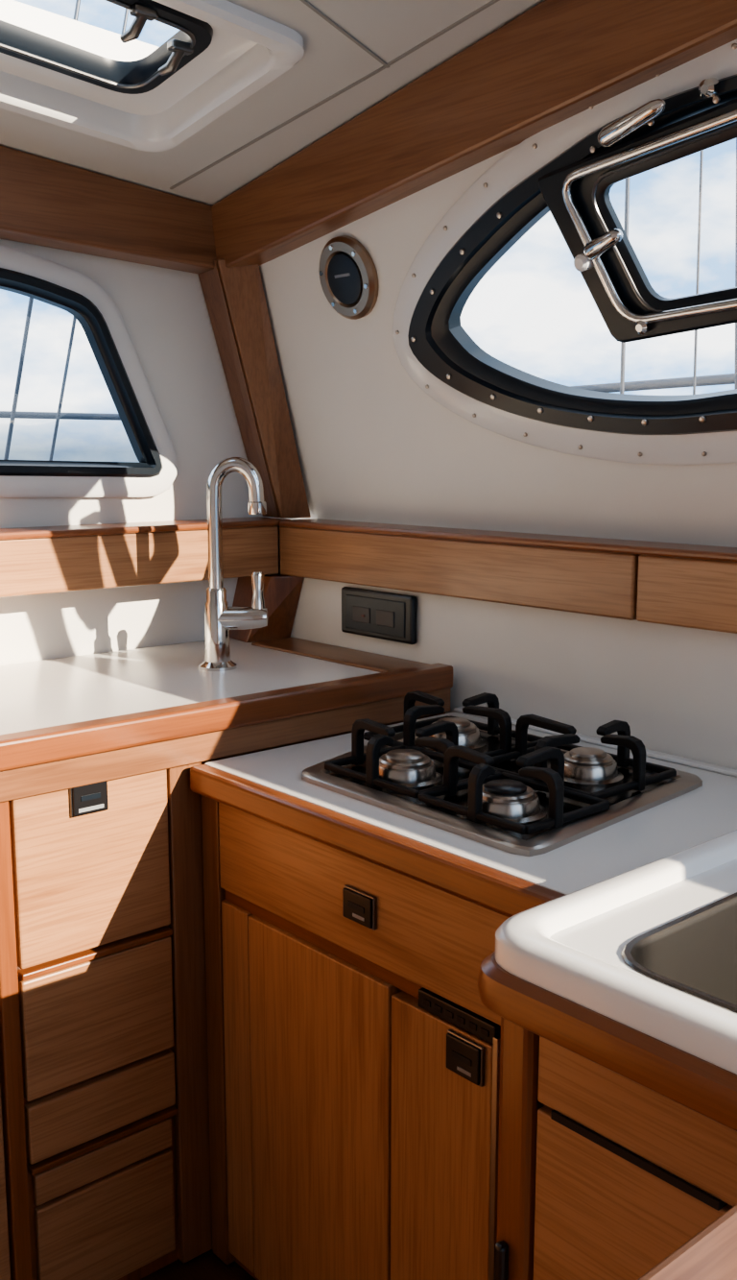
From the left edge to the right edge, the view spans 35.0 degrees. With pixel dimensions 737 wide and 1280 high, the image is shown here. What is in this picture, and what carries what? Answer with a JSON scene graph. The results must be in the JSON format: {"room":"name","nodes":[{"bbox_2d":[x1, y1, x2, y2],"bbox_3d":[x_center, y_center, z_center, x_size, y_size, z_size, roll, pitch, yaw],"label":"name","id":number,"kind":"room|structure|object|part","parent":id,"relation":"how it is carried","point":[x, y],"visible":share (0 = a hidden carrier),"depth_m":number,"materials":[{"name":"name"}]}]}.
{"room":"ship interior","nodes":[
{"label":"ship interior","id":0,"kind":"room"},
{"bbox_2d":[0,0,277,665],"bbox_3d":[-1.104,-0.101,2.039,2.900,2.350,0.030,-8,12,-40],"label":"wall","id":1,"kind":"structure","parent":0,"point":[164,312],"depth_m":2.51,"materials":[{"name":"white paint"}]},
{"bbox_2d":[0,267,162,477],"bbox_3d":[-0.776,-0.517,2.240,0.843,0.416,0.051,-8,12,-40],"label":"window","id":2,"kind":"structure","parent":1,"relation":"in","point":[91,320],"depth_m":2.41,"materials":[{"name":"black"}]},
{"bbox_2d":[0,245,177,497],"bbox_3d":[-0.771,-0.516,2.233,0.926,0.501,0.019,-8,12,-40],"label":"flange","id":3,"kind":"object","parent":1,"relation":"attached to","point":[11,486],"visible":1,"depth_m":2.41,"materials":[{"name":"white plastic"}]},
{"bbox_2d":[0,516,289,597],"bbox_3d":[-1.179,-0.086,1.865,2.560,0.122,0.132,-8,12,-40],"label":"shelf rail","id":4,"kind":"object","parent":1,"relation":"attached to","point":[37,560],"visible":0.9,"depth_m":2.38,"materials":[{"name":"brown wood"}]},
{"bbox_2d":[140,1249,255,1279],"bbox_3d":[0.100,1.340,0.640,2.600,0.050,4.000,-8,12,-40],"label":"floor","id":5,"kind":"structure","parent":0,"point":[207,1266],"depth_m":2.02,"materials":[{"name":"brown wood"}]},
{"bbox_2d":[0,637,453,1279],"bbox_3d":[-0.888,0.610,1.867,2.255,0.982,0.670,-8,12,-40],"label":"base cabinet","id":6,"kind":"object","parent":5,"relation":"on","point":[105,1144],"visible":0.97,"depth_m":1.88,"materials":[{"name":"brown wood"}]},
{"bbox_3d":[-1.050,0.730,1.340,1.302,0.912,0.020,-8,12,-40],"label":"panel","id":7,"kind":"part","parent":6,"relation":"part of","materials":[{"name":"brown wood"}]},
{"bbox_3d":[-0.803,0.145,1.766,0.450,0.004,0.350,-8,12,-40],"label":"counter lid","id":8,"kind":"part","parent":6,"relation":"part of","materials":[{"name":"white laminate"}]},
{"bbox_3d":[-0.428,0.236,1.787,0.062,0.060,0.006,-8,12,-40],"label":"latch frame","id":9,"kind":"part","parent":6,"relation":"part of","materials":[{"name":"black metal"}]},
{"bbox_3d":[-0.428,0.339,1.820,0.261,0.286,0.020,-8,12,-40],"label":"drawer","id":10,"kind":"part","parent":6,"relation":"part of","materials":[{"name":"brown wood"}]},
{"bbox_3d":[-0.428,0.597,1.862,0.261,0.195,0.020,-8,12,-40],"label":"drawer","id":11,"kind":"part","parent":6,"relation":"part of","materials":[{"name":"brown wood"}]},
{"bbox_3d":[-0.428,0.750,1.887,0.261,0.095,0.020,-8,12,-40],"label":"drawer","id":12,"kind":"part","parent":6,"relation":"part of","materials":[{"name":"brown wood"}]},
{"bbox_3d":[-0.429,0.847,1.906,0.248,0.052,0.014,-8,12,-40],"label":"drawer","id":13,"kind":"part","parent":6,"relation":"part of","materials":[{"name":"brown wood"}]},
{"bbox_3d":[-0.429,0.972,1.926,0.248,0.188,0.014,-8,12,-40],"label":"drawer","id":14,"kind":"part","parent":6,"relation":"part of","materials":[{"name":"brown wood"}]},
{"bbox_2d":[0,637,381,730],"bbox_3d":[-0.901,0.155,1.805,2.250,0.030,0.635,-8,12,-40],"label":"countertop","id":15,"kind":"structure","parent":6,"relation":"on","point":[37,694],"depth_m":2.20,"materials":[{"name":"white laminate"}]},
{"bbox_2d":[198,457,267,671],"bbox_3d":[-0.269,-0.150,2.299,0.139,0.416,0.075,-1,9,-6],"label":"kitchen faucet","id":16,"kind":"object","parent":15,"relation":"on","point":[220,618],"visible":1,"depth_m":2.29,"materials":[{"name":"silver metal"}]},
{"bbox_3d":[-0.218,-0.089,2.305,0.029,0.092,0.030,-8,12,-40],"label":"lever","id":17,"kind":"part","parent":16,"relation":"part of","materials":[{"name":"silver metal"}]},
{"bbox_2d":[197,259,311,642],"bbox_3d":[-0.245,-0.408,2.611,0.234,0.825,0.172,-8,12,-40],"label":"post","id":18,"kind":"object","parent":15,"relation":"on","point":[235,300],"visible":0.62,"depth_m":2.58,"materials":[{"name":"brown wood"}]},
{"bbox_3d":[-0.690,0.185,1.553,2.235,0.045,0.045,-8,12,-40],"label":"fiddle trim","id":19,"kind":"part","parent":6,"relation":"part of","materials":[{"name":"brown wood"}]},
{"bbox_2d":[190,706,736,1279],"bbox_3d":[0.214,0.655,1.855,0.624,0.898,0.848,-8,12,-40],"label":"base cabinet","id":20,"kind":"object","parent":5,"relation":"on","point":[353,1045],"visible":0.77,"depth_m":1.68,"materials":[{"name":"brown wood"}]},
{"bbox_3d":[-0.209,0.743,1.941,0.022,0.635,0.074,-8,12,-40],"label":"fixed panel","id":21,"kind":"part","parent":20,"relation":"part of","materials":[{"name":"brown wood"}]},
{"bbox_3d":[-0.073,0.769,1.786,0.024,0.634,0.333,-8,12,-40],"label":"door","id":22,"kind":"part","parent":20,"relation":"part of","materials":[{"name":"brown wood"}]},
{"bbox_3d":[-0.012,0.372,1.628,0.006,0.048,0.065,-8,12,-40],"label":"latch frame","id":23,"kind":"part","parent":20,"relation":"part of","materials":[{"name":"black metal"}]},
{"bbox_3d":[0.026,0.463,1.629,0.015,0.022,0.780,-8,12,-40],"label":"drawer shadow rail","id":24,"kind":"part","parent":20,"relation":"part of","materials":[{"name":"brown wood"}]},
{"bbox_3d":[-0.018,0.370,1.659,0.024,0.148,0.655,-8,12,-40],"label":"drawer","id":25,"kind":"part","parent":20,"relation":"part of","materials":[{"name":"brown wood"}]},
{"bbox_3d":[-0.006,0.274,1.592,0.031,0.044,0.838,-8,12,-40],"label":"trim","id":26,"kind":"part","parent":20,"relation":"part of","materials":[{"name":"brown wood"}]},
{"bbox_3d":[0.102,0.805,1.589,0.024,0.625,0.189,-8,12,-40],"label":"door","id":27,"kind":"part","parent":20,"relation":"part of","materials":[{"name":"brown wood"}]},
{"bbox_3d":[0.124,0.535,1.496,0.006,0.054,0.064,-8,12,-40],"label":"latch frame","id":28,"kind":"part","parent":20,"relation":"part of","materials":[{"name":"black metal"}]},
{"bbox_2d":[204,711,736,894],"bbox_3d":[0.228,0.232,1.790,0.598,0.028,0.835,-8,12,-40],"label":"countertop","id":29,"kind":"structure","parent":20,"relation":"on","point":[707,812],"depth_m":1.59,"materials":[{"name":"white laminate"}]},
{"bbox_2d":[301,690,702,856],"bbox_3d":[0.178,0.170,1.823,0.472,0.085,0.604,-8,12,-40],"label":"gas stove","id":30,"kind":"object","parent":29,"relation":"on","point":[517,791],"visible":1,"depth_m":1.72,"materials":[{"name":"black metal"}]},
{"bbox_3d":[0.007,0.165,1.830,0.016,0.078,0.089,-8,12,-40],"label":"grate arm","id":31,"kind":"part","parent":30,"relation":"part of","materials":[{"name":"black metal"}]},
{"bbox_3d":[0.017,0.179,1.743,0.044,0.077,0.016,-8,12,-40],"label":"grate arm","id":32,"kind":"part","parent":30,"relation":"part of","materials":[{"name":"black metal"}]},
{"bbox_2d":[378,759,442,790],"bbox_3d":[0.055,0.201,1.780,0.116,0.028,0.116,-8,12,-40],"label":"burner","id":33,"kind":"object","parent":30,"relation":"on","point":[393,774],"depth_m":1.74,"materials":[{"name":"silver metal"}]},
{"bbox_3d":[0.092,0.146,1.946,0.081,0.078,0.016,-8,12,-40],"label":"grate arm","id":34,"kind":"part","parent":30,"relation":"part of","materials":[{"name":"black metal"}]},
{"bbox_3d":[0.097,0.130,2.044,0.016,0.078,0.089,-8,12,-40],"label":"grate arm","id":35,"kind":"part","parent":30,"relation":"part of","materials":[{"name":"black metal"}]},
{"bbox_3d":[0.100,0.182,1.726,0.016,0.078,0.079,-8,12,-40],"label":"grate arm","id":36,"kind":"part","parent":30,"relation":"part of","materials":[{"name":"black metal"}]},
{"bbox_3d":[0.107,0.166,1.821,0.081,0.078,0.016,-8,12,-40],"label":"grate arm","id":37,"kind":"part","parent":30,"relation":"part of","materials":[{"name":"black metal"}]},
{"bbox_2d":[420,727,486,752],"bbox_3d":[0.144,0.166,1.994,0.116,0.028,0.116,-8,12,-40],"label":"burner","id":38,"kind":"object","parent":30,"relation":"on","point":[470,737],"depth_m":1.96,"materials":[{"name":"silver metal"}]},
{"bbox_3d":[0.142,0.192,1.662,0.016,0.078,0.086,-8,12,-40],"label":"grate arm","id":39,"kind":"part","parent":30,"relation":"part of","materials":[{"name":"black metal"}]},
{"bbox_3d":[0.195,0.132,2.034,0.079,0.078,0.016,-8,12,-40],"label":"grate arm","id":40,"kind":"part","parent":30,"relation":"part of","materials":[{"name":"black metal"}]},
{"bbox_3d":[0.153,0.206,1.578,0.039,0.077,0.016,-8,12,-40],"label":"grate arm","id":41,"kind":"part","parent":30,"relation":"part of","materials":[{"name":"black metal"}]},
{"bbox_3d":[0.195,0.148,1.932,0.016,0.078,0.099,-8,12,-40],"label":"grate arm","id":42,"kind":"part","parent":30,"relation":"part of","materials":[{"name":"black metal"}]},
{"bbox_2d":[464,792,547,826],"bbox_3d":[0.189,0.227,1.614,0.116,0.028,0.116,-8,12,-40],"label":"burner","id":43,"kind":"object","parent":30,"relation":"on","point":[486,809],"depth_m":1.57,"materials":[{"name":"silver metal"}]},
{"bbox_3d":[0.243,0.193,1.656,0.089,0.078,0.016,-8,12,-40],"label":"grate arm","id":44,"kind":"part","parent":30,"relation":"part of","materials":[{"name":"black metal"}]},
{"bbox_3d":[0.230,0.208,1.563,0.016,0.078,0.069,-8,12,-40],"label":"grate arm","id":45,"kind":"part","parent":30,"relation":"part of","materials":[{"name":"black metal"}]},
{"bbox_3d":[0.280,0.161,1.852,0.016,0.078,0.114,-8,12,-40],"label":"grate arm","id":46,"kind":"part","parent":30,"relation":"part of","materials":[{"name":"black metal"}]},
{"bbox_3d":[0.281,0.179,1.741,0.089,0.078,0.016,-8,12,-40],"label":"grate arm","id":47,"kind":"part","parent":30,"relation":"part of","materials":[{"name":"black metal"}]},
{"bbox_2d":[564,759,624,788],"bbox_3d":[0.336,0.199,1.793,0.110,0.028,0.110,-8,12,-40],"label":"burner","id":48,"kind":"object","parent":30,"relation":"on","point":[578,773],"depth_m":1.75,"materials":[{"name":"silver metal"}]},
{"bbox_3d":[0.383,0.165,1.829,0.069,0.078,0.016,-8,12,-40],"label":"grate arm","id":49,"kind":"part","parent":30,"relation":"part of","materials":[{"name":"black metal"}]},
{"bbox_3d":[0.379,0.179,1.740,0.016,0.078,0.074,-8,12,-40],"label":"grate arm","id":50,"kind":"part","parent":30,"relation":"part of","materials":[{"name":"black metal"}]},
{"bbox_2d":[478,829,736,1279],"bbox_3d":[0.736,0.754,1.080,0.848,0.947,1.010,-8,12,-40],"label":"base cabinet","id":51,"kind":"object","parent":5,"relation":"on","point":[617,1147],"visible":0.98,"depth_m":1.06,"materials":[{"name":"brown wood"}]},
{"bbox_3d":[0.133,0.649,1.174,0.012,0.095,0.012,-8,12,-40],"label":"door pull","id":52,"kind":"part","parent":51,"relation":"part of","materials":[{"name":"black plastic"}]},
{"bbox_3d":[0.152,0.776,1.204,0.031,0.865,0.045,-8,12,-40],"label":"corner post","id":53,"kind":"part","parent":51,"relation":"part of","materials":[{"name":"brown wood"}]},
{"bbox_3d":[0.343,0.845,0.993,0.022,0.736,0.526,-8,12,-40],"label":"door","id":54,"kind":"part","parent":51,"relation":"part of","materials":[{"name":"brown wood"}]},
{"bbox_3d":[0.457,0.460,0.797,0.022,0.071,0.876,-8,12,-40],"label":"drawer","id":55,"kind":"part","parent":51,"relation":"part of","materials":[{"name":"brown wood"}]},
{"bbox_2d":[622,892,736,1012],"bbox_3d":[0.511,0.376,1.069,0.434,0.174,0.422,-8,12,-40],"label":"sink","id":56,"kind":"object","parent":51,"relation":"in","point":[695,953],"visible":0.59,"depth_m":1.16,"materials":[{"name":"silver metal"}]},
{"bbox_2d":[637,1204,736,1279],"bbox_3d":[0.358,0.869,0.579,0.310,0.900,0.582,-8,12,-40],"label":"teak table","id":57,"kind":"object","parent":5,"relation":"on","point":[712,1254],"visible":1,"depth_m":0.73,"materials":[{"name":"brown wood"}]},
{"bbox_2d":[0,0,544,205],"bbox_3d":[-0.092,-0.972,0.451,2.550,0.831,3.525,-8,12,-40],"label":"ceiling","id":58,"kind":"structure","parent":0,"point":[331,61],"depth_m":1.99,"materials":[{"name":"white plastic"}]},
{"bbox_2d":[0,144,217,273],"bbox_3d":[-1.244,-0.846,1.707,2.415,0.364,0.099,-8,12,-40],"label":"ceiling beam","id":59,"kind":"structure","parent":58,"relation":"attached to","point":[44,202],"depth_m":2.29,"materials":[{"name":"brown wood"}]},
{"bbox_2d":[0,0,303,151],"bbox_3d":[-0.440,-0.916,1.805,0.550,0.153,0.465,-8,12,-40],"label":"hatch surround","id":60,"kind":"object","parent":58,"relation":"attached to","point":[248,50],"visible":0.91,"depth_m":1.96,"materials":[{"name":"white plastic"}]},
{"bbox_2d":[0,0,213,94],"bbox_3d":[-0.440,-0.953,1.799,0.350,0.103,0.265,-8,12,-40],"label":"frame","id":61,"kind":"structure","parent":60,"relation":"attached to","point":[11,35],"depth_m":1.88,"materials":[{"name":"black"}]},
{"bbox_2d":[0,0,195,88],"bbox_3d":[-0.440,-0.934,1.802,0.307,0.064,0.222,-8,12,-40],"label":"rim","id":62,"kind":"object","parent":61,"relation":"attached to","point":[193,40],"depth_m":1.87,"materials":[{"name":"silver metal"}]},
{"bbox_2d":[120,15,147,43],"bbox_3d":[-0.352,-0.923,1.758,0.024,0.037,0.052,-8,12,-40],"label":"clip","id":63,"kind":"object","parent":61,"relation":"attached to","point":[137,25],"depth_m":1.75,"materials":[{"name":"silver metal"}]},
{"bbox_2d":[158,50,184,75],"bbox_3d":[-0.313,-0.922,1.859,0.024,0.037,0.052,-8,12,-40],"label":"clip","id":64,"kind":"object","parent":61,"relation":"attached to","point":[175,59],"depth_m":1.85,"materials":[{"name":"silver metal"}]},
{"bbox_2d":[169,71,377,189],"bbox_3d":[-0.192,-0.919,2.131,0.005,0.094,0.596,-9,13,-43],"label":"trim","id":65,"kind":"structure","parent":58,"relation":"attached to","point":[374,73],"depth_m":2.10,"materials":[{"name":"grey"}]},
{"bbox_2d":[299,0,389,68],"bbox_3d":[-0.082,-0.930,1.719,0.005,0.061,0.415,6,11,33],"label":"trim","id":66,"kind":"structure","parent":58,"relation":"attached to","point":[309,5],"depth_m":1.78,"materials":[{"name":"grey"}]},
{"bbox_2d":[375,0,500,72],"bbox_3d":[0.363,-0.946,1.511,0.005,0.165,1.050,-8,12,-41],"label":"trim","id":67,"kind":"structure","parent":58,"relation":"attached to","point":[492,2],"depth_m":1.80,"materials":[{"name":"grey"}]},
{"bbox_2d":[211,0,736,267],"bbox_3d":[0.222,-0.874,1.825,0.135,0.391,1.685,-8,12,-40],"label":"ceiling beam","id":68,"kind":"structure","parent":58,"relation":"attached to","point":[556,60],"depth_m":1.86,"materials":[{"name":"brown wood"}]},
{"bbox_2d":[259,144,736,769],"bbox_3d":[0.837,0.080,1.423,0.329,2.189,3.500,-8,12,-40],"label":"wall","id":69,"kind":"structure","parent":0,"point":[372,445],"depth_m":2.20,"materials":[{"name":"white paint"}]},
{"bbox_2d":[318,235,378,319],"bbox_3d":[-0.042,-0.704,2.271,0.063,0.154,0.158,-8,12,-40],"label":"speaker","id":70,"kind":"object","parent":69,"relation":"attached to","point":[349,278],"visible":1,"depth_m":2.25,"materials":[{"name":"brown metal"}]},
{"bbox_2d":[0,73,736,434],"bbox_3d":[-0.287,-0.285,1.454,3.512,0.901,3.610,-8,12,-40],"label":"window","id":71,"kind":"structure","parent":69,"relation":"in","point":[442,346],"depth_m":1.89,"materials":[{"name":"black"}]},
{"bbox_3d":[-0.287,-0.147,1.476,3.512,0.622,3.610,-8,12,-40],"label":"guard rail","id":72,"kind":"part","parent":71,"relation":"part of","materials":[{"name":"silver metal"}]},
{"bbox_2d":[410,95,721,426],"bbox_3d":[0.441,-0.545,1.751,0.142,0.437,1.133,-8,12,-40],"label":"screws","id":73,"kind":"object","parent":71,"relation":"attached to","point":[716,99],"visible":0.95,"depth_m":1.92,"materials":[{"name":"silver metal"}]},
{"bbox_3d":[0.334,-0.586,1.809,0.030,0.031,0.026,-8,12,-40],"label":"latch knob","id":74,"kind":"part","parent":71,"relation":"part of","materials":[{"name":"silver metal"}]},
{"bbox_2d":[583,228,623,259],"bbox_3d":[0.352,-0.593,1.751,0.028,0.037,0.077,-4,10,-24],"label":"lever","id":75,"kind":"object","parent":71,"relation":"attached to","point":[597,247],"visible":1,"depth_m":1.74,"materials":[{"name":"silver metal"}]},
{"bbox_2d":[598,98,665,147],"bbox_3d":[0.370,-0.724,1.640,0.028,0.042,0.124,-6,11,-33],"label":"lever","id":76,"kind":"object","parent":71,"relation":"attached to","point":[617,131],"visible":1,"depth_m":1.63,"materials":[{"name":"silver metal"}]},
{"bbox_3d":[0.442,-0.601,1.707,0.120,0.306,0.444,-8,12,-40],"label":"portlight frame","id":77,"kind":"part","parent":71,"relation":"part of","materials":[{"name":"black metal"}]},
{"bbox_2d":[635,320,652,334],"bbox_3d":[0.419,-0.479,1.784,0.024,0.026,0.022,-8,12,-40],"label":"button","id":78,"kind":"object","parent":71,"relation":"attached to","point":[641,327],"visible":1,"depth_m":1.78,"materials":[{"name":"silver metal"}]},
{"bbox_2d":[561,108,736,324],"bbox_3d":[0.440,-0.596,1.679,0.094,0.260,0.379,-8,12,-40],"label":"portlight chrome rim","id":79,"kind":"object","parent":71,"relation":"attached to","point":[729,117],"visible":0.96,"depth_m":1.72,"materials":[{"name":"silver metal"}]},
{"bbox_2d":[591,121,736,312],"bbox_3d":[0.458,-0.596,1.679,0.079,0.233,0.317,-8,12,-40],"label":"rim","id":80,"kind":"object","parent":79,"relation":"attached to","point":[734,125],"depth_m":1.73,"materials":[{"name":"silver metal"}]},
{"bbox_2d":[699,77,721,98],"bbox_3d":[0.459,-0.744,1.575,0.024,0.027,0.024,-8,12,-40],"label":"button","id":81,"kind":"object","parent":71,"relation":"attached to","point":[710,87],"visible":1,"depth_m":1.57,"materials":[{"name":"silver metal"}]},
{"bbox_2d":[341,586,417,644],"bbox_3d":[0.028,-0.053,2.423,0.022,0.099,0.233,-8,12,-40],"label":"power outlet","id":82,"kind":"object","parent":69,"relation":"attached to","point":[368,613],"visible":1,"depth_m":2.41,"materials":[{"name":"black plastic"}]},
{"bbox_2d":[352,605,370,624],"bbox_3d":[-0.015,-0.053,2.460,0.002,0.032,0.055,-8,12,-40],"label":"socket","id":83,"kind":"object","parent":82,"relation":"attached to","point":[361,615],"depth_m":2.46,"materials":[{"name":"grey plastic"}]},
{"bbox_2d":[376,609,394,627],"bbox_3d":[0.034,-0.044,2.404,0.002,0.032,0.055,-8,12,-40],"label":"socket","id":84,"kind":"object","parent":82,"relation":"attached to","point":[385,618],"depth_m":2.40,"materials":[{"name":"grey plastic"}]},
{"bbox_2d":[279,518,736,633],"bbox_3d":[0.923,-0.015,1.427,0.110,0.123,3.315,-8,12,-40],"label":"shelf rail","id":85,"kind":"object","parent":69,"relation":"attached to","point":[683,585],"visible":1,"depth_m":2.08,"materials":[{"name":"brown wood"}]},
{"bbox_2d":[392,38,736,464],"bbox_3d":[0.453,-0.552,1.762,0.189,0.573,1.270,-8,12,-40],"label":"flange","id":86,"kind":"object","parent":69,"relation":"attached to","point":[523,160],"visible":0.85,"depth_m":1.94,"materials":[{"name":"white plastic"}]},
{"bbox_2d":[395,43,736,457],"bbox_3d":[0.450,-0.549,1.757,0.176,0.542,1.239,-8,12,-40],"label":"screws","id":87,"kind":"object","parent":86,"relation":"attached to","point":[735,45],"visible":1,"depth_m":1.93,"materials":[{"name":"silver metal"}]},
{"label":"outside","id":88,"kind":"structure","parent":0,"visible":0},
{"bbox_2d":[3,0,736,460],"bbox_3d":[-0.031,-1.569,2.821,1.913,2.802,0.484,3,10,18],"label":"rigging shroud","id":89,"kind":"object","parent":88,"point":[78,2],"visible":0.34,"depth_m":2.73,"materials":[{"name":"grey metal"}]}
]}

